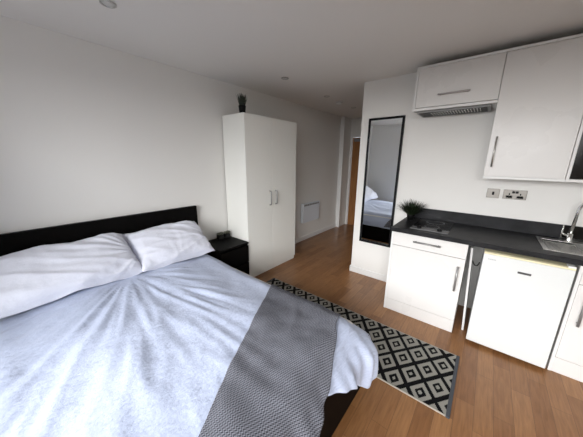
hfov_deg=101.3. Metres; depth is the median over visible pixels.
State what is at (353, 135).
trim
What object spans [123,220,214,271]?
pillow
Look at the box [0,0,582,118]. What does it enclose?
ceiling
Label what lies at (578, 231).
panel
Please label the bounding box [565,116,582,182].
upper cabinet
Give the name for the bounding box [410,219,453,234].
cooktop
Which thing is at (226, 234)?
potted succulent
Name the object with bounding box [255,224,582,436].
floor
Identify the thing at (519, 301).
fridge
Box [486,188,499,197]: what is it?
switch
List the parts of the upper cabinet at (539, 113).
handle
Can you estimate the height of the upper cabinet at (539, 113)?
0.972 m
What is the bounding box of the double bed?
[0,205,368,436]
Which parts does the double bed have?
headboard, footboard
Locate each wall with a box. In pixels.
[0,15,340,240]
[339,117,351,225]
[345,118,361,221]
[351,72,582,307]
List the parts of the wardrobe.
door, door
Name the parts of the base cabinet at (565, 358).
door, handle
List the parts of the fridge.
lid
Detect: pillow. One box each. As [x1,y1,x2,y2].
[0,233,142,318]
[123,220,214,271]
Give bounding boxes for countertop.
[391,208,582,265]
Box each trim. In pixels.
[335,116,344,226]
[345,134,360,223]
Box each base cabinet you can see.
[383,231,469,331]
[546,264,582,381]
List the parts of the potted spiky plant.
pot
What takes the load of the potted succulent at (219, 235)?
on the nightstand
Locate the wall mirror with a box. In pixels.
[359,115,405,247]
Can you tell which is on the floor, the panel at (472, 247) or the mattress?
the panel at (472, 247)
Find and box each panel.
[461,246,473,329]
[559,225,582,240]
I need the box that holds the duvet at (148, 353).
[0,255,377,436]
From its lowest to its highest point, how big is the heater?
0.363 m
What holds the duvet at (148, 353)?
on the mattress
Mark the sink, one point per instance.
(576, 248)
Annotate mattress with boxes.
[230,266,352,323]
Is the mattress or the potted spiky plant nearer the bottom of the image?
the mattress
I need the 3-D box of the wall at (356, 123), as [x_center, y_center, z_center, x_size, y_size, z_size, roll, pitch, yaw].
[1.851,-0.954,5.267,1.253,2.422,0.120,12,18,38]
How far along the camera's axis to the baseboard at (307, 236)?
4.94 m
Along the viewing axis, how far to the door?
5.55 m
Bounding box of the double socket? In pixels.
[502,189,527,199]
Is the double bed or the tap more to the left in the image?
the double bed
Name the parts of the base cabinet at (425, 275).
panel, handle, drawer, handle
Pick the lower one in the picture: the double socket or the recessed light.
the double socket
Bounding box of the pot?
[407,214,414,219]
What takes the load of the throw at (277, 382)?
on the duvet at (148, 353)
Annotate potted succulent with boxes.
[216,232,223,239]
[223,230,229,237]
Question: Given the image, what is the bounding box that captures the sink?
[536,236,582,255]
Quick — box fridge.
[466,248,576,368]
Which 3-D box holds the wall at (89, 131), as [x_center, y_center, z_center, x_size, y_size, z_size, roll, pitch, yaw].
[-0.650,-0.524,3.427,0.120,2.422,6.210,12,18,38]
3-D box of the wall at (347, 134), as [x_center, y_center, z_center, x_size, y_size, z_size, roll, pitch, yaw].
[1.190,-1.014,5.484,0.055,2.422,0.367,12,18,38]
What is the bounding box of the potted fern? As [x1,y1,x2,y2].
[396,199,426,219]
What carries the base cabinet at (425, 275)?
on the floor
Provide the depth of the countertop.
2.12 m
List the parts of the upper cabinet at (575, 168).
glass door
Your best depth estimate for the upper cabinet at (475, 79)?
2.02 m
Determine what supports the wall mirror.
attached to the wall at (443, 158)
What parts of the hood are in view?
filter plate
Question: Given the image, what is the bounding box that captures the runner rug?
[266,278,459,418]
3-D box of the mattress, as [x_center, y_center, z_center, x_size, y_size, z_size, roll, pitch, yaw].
[-0.869,0.776,1.628,2.025,0.214,1.640,12,18,38]
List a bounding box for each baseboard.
[295,223,335,243]
[349,265,386,281]
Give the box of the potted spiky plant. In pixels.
[236,93,246,112]
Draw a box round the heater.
[301,201,319,222]
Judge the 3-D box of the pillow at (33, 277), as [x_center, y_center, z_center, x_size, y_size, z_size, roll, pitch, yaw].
[-1.647,0.353,1.774,0.418,0.338,0.864,12,18,38]
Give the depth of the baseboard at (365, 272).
3.23 m
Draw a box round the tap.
[561,204,582,241]
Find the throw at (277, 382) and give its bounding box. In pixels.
[198,284,340,436]
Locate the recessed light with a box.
[99,0,116,8]
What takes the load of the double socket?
attached to the wall at (443, 158)
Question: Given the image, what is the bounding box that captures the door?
[347,138,359,224]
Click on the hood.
(480, 108)
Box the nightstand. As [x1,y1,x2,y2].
[204,236,248,274]
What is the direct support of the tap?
on the countertop
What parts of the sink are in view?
bowl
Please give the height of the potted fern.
0.231 m
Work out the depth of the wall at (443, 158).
2.48 m
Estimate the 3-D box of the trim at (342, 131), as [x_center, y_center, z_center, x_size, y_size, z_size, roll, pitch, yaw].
[1.082,-0.976,5.328,0.090,2.421,0.018,12,18,38]
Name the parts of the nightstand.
drawer, drawer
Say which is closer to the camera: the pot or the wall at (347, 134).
the pot
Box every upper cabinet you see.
[412,49,507,115]
[483,33,582,181]
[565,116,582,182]
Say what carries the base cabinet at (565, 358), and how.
on the floor
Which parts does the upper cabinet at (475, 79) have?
handle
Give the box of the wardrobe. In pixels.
[222,112,296,276]
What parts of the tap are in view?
spout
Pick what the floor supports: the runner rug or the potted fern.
the runner rug
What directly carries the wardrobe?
on the floor
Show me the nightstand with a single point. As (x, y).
(234, 252)
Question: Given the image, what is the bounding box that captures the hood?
[417,104,491,117]

